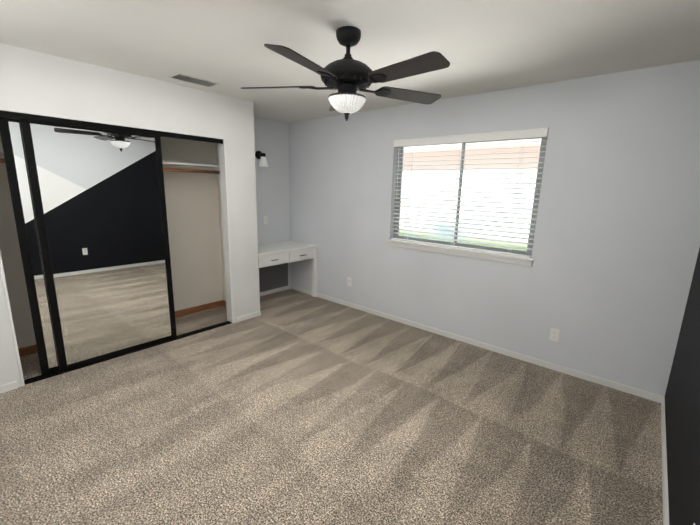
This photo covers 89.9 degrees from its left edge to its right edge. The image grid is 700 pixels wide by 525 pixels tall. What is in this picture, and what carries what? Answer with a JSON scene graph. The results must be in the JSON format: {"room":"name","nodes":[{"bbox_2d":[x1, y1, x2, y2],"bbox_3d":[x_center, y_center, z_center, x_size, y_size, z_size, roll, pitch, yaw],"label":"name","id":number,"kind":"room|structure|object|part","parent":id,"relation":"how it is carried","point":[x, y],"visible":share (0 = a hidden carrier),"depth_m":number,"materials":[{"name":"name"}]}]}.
{"room":"bedroom","nodes":[
{"label":"bedroom","id":0,"kind":"room"},
{"bbox_2d":[0,117,225,348],"bbox_3d":[-2.253,-0.413,3.278,0.534,2.439,2.503,11,16,39],"label":"wall","id":1,"kind":"structure","parent":0,"point":[194,217],"depth_m":4.08,"materials":[{"name":"paint"}]},
{"bbox_2d":[0,150,219,175],"bbox_3d":[-2.302,-0.829,3.243,0.364,0.265,2.481,11,16,39],"label":"shelf","id":2,"kind":"object","parent":1,"relation":"attached to","point":[188,169],"visible":0.1,"depth_m":3.83,"materials":[{"name":"white wood"}]},
{"bbox_2d":[18,300,222,356],"bbox_3d":[-2.473,0.703,3.691,0.012,0.076,2.479,11,16,39],"label":"baseboard","id":3,"kind":"structure","parent":1,"relation":"attached to","point":[27,350],"depth_m":4.24,"materials":[{"name":"brown wood"}]},
{"bbox_2d":[0,43,259,386],"bbox_3d":[-1.972,-0.371,3.114,0.110,2.440,2.615,11,16,39],"label":"wall","id":4,"kind":"structure","parent":0,"point":[35,81],"depth_m":3.04,"materials":[{"name":"white paint"}]},
{"bbox_2d":[0,381,17,392],"bbox_3d":[-2.665,0.957,2.513,0.012,0.056,0.418,11,16,39],"label":"baseboard","id":5,"kind":"structure","parent":4,"relation":"attached to","point":[8,386],"depth_m":2.63,"materials":[{"name":"white wood"}]},
{"bbox_2d":[0,110,231,384],"bbox_3d":[-1.943,-0.168,3.191,0.084,2.010,1.772,11,16,39],"label":"mirrored closet door","id":6,"kind":"structure","parent":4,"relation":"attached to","point":[88,199],"depth_m":2.91,"materials":[{"name":"black mirror"}]},
{"bbox_2d":[0,117,59,374],"bbox_3d":[-2.157,-0.109,2.980,0.026,1.970,0.940,11,16,39],"label":"mirror","id":7,"kind":"object","parent":6,"relation":"attached to","point":[10,129],"depth_m":2.64,"materials":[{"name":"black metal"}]},
{"bbox_2d":[20,119,176,371],"bbox_3d":[-2.058,-0.119,3.039,0.026,1.970,0.940,11,16,39],"label":"mirror","id":8,"kind":"object","parent":6,"relation":"attached to","point":[96,193],"depth_m":2.95,"materials":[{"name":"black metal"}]},
{"bbox_2d":[0,107,233,385],"bbox_3d":[-1.947,-0.177,3.192,0.117,2.030,1.810,11,16,39],"label":"trim","id":9,"kind":"structure","parent":4,"relation":"attached to","point":[225,221],"depth_m":3.68,"materials":[{"name":"white wood"}]},
{"bbox_2d":[235,311,259,322],"bbox_3d":[-1.213,0.644,4.171,0.012,0.056,0.335,11,16,39],"label":"baseboard","id":10,"kind":"structure","parent":4,"relation":"attached to","point":[247,316],"depth_m":4.16,"materials":[{"name":"white wood"}]},
{"bbox_2d":[254,116,290,284],"bbox_3d":[-2.138,-0.545,3.915,0.140,2.440,3.640,11,16,39],"label":"wall","id":11,"kind":"structure","parent":0,"point":[271,137],"depth_m":4.92,"materials":[{"name":"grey paint"}]},
{"bbox_2d":[255,151,267,166],"bbox_3d":[-1.159,-1.374,4.639,0.166,0.207,0.132,11,16,39],"label":"light","id":12,"kind":"object","parent":11,"relation":"attached to","point":[260,155],"visible":1,"depth_m":4.61,"materials":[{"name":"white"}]},
{"bbox_2d":[263,216,267,223],"bbox_3d":[-1.185,-0.595,4.923,0.007,0.115,0.070,11,16,39],"label":"light switch","id":13,"kind":"object","parent":11,"relation":"attached to","point":[265,219],"visible":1,"depth_m":4.92,"materials":[{"name":"white plastic"}]},
{"bbox_2d":[260,285,289,295],"bbox_3d":[-1.261,0.450,5.082,0.012,0.056,1.013,11,16,39],"label":"baseboard","id":14,"kind":"structure","parent":11,"relation":"attached to","point":[274,290],"depth_m":5.23,"materials":[{"name":"white wood"}]},
{"bbox_2d":[0,289,662,524],"bbox_3d":[-0.452,1.027,2.734,4.675,0.060,3.920,11,16,39],"label":"floor","id":15,"kind":"structure","parent":0,"point":[290,407],"depth_m":2.25,"materials":[{"name":"carpet"}]},
{"bbox_2d":[258,241,317,307],"bbox_3d":[-1.016,0.153,4.819,0.621,0.756,1.019,11,16,39],"label":"built-in desk","id":16,"kind":"object","parent":15,"relation":"on","point":[275,259],"visible":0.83,"depth_m":4.90,"materials":[{"name":"white paint"}]},
{"bbox_2d":[0,0,699,122],"bbox_3d":[-0.389,-1.428,2.215,4.675,0.080,3.920,11,16,39],"label":"ceiling","id":17,"kind":"structure","parent":0,"point":[482,46],"depth_m":2.14,"materials":[{"name":"paint"}]},
{"bbox_2d":[167,72,220,87],"bbox_3d":[-1.356,-1.586,3.060,0.200,0.008,0.380,11,16,39],"label":"ceiling vent","id":18,"kind":"object","parent":17,"relation":"in","point":[192,79],"visible":1,"depth_m":3.04,"materials":[{"name":"white metal"}]},
{"bbox_2d":[241,26,449,120],"bbox_3d":[0.000,-1.091,2.050,1.263,0.492,1.283,11,16,39],"label":"ceiling fan","id":19,"kind":"object","parent":17,"relation":"hanging from","point":[348,76],"visible":1,"depth_m":1.98,"materials":[{"name":"black metal"}]},
{"bbox_2d":[289,60,699,396],"bbox_3d":[0.813,-0.461,3.883,4.675,2.440,0.140,11,16,39],"label":"wall","id":20,"kind":"structure","parent":0,"point":[602,284],"depth_m":2.98,"materials":[{"name":"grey paint"}]},
{"bbox_2d":[347,277,350,285],"bbox_3d":[-0.010,0.257,4.640,0.070,0.115,0.007,11,16,39],"label":"electrical outlet","id":21,"kind":"object","parent":20,"relation":"attached to","point":[348,281],"visible":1,"depth_m":4.64,"materials":[{"name":"white plastic"}]},
{"bbox_2d":[386,128,548,266],"bbox_3d":[1.091,-0.671,3.570,1.590,1.183,0.155,11,16,39],"label":"window","id":22,"kind":"structure","parent":20,"relation":"in","point":[501,254],"depth_m":3.48,"materials":[{"name":"grey plastic"}]},
{"bbox_3d":[1.060,-0.121,3.666,1.590,0.067,0.105,11,16,39],"label":"sill","id":23,"kind":"part","parent":22,"relation":"part of","materials":[{"name":"white wood"}]},
{"bbox_2d":[290,285,663,402],"bbox_3d":[0.733,0.715,4.073,4.395,0.056,0.012,11,16,39],"label":"baseboard","id":24,"kind":"structure","parent":20,"relation":"attached to","point":[606,382],"depth_m":3.40,"materials":[{"name":"white wood"}]},
{"bbox_2d":[549,328,559,341],"bbox_3d":[1.815,0.642,3.113,0.070,0.115,0.007,11,16,39],"label":"electrical outlet","id":25,"kind":"object","parent":20,"relation":"attached to","point":[554,334],"visible":1,"depth_m":3.11,"materials":[{"name":"white plastic"}]},
{"bbox_2d":[665,248,699,524],"bbox_3d":[1.251,0.163,0.985,0.140,2.440,3.780,11,16,39],"label":"wall","id":26,"kind":"structure","parent":0,"point":[682,406],"depth_m":1.80,"materials":[{"name":"black paint"}]},
{"bbox_2d":[661,397,668,524],"bbox_3d":[1.205,1.308,1.327,0.012,0.056,3.628,11,16,39],"label":"baseboard","id":27,"kind":"structure","parent":26,"relation":"attached to","point":[665,485],"depth_m":1.99,"materials":[{"name":"white wood"}]},
{"label":"outside","id":28,"kind":"structure","parent":0,"visible":0},
{"bbox_2d":[399,138,541,250],"bbox_3d":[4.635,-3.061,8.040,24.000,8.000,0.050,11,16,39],"label":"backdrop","id":29,"kind":"structure","parent":28,"point":[488,153],"depth_m":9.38,"materials":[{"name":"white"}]}
]}

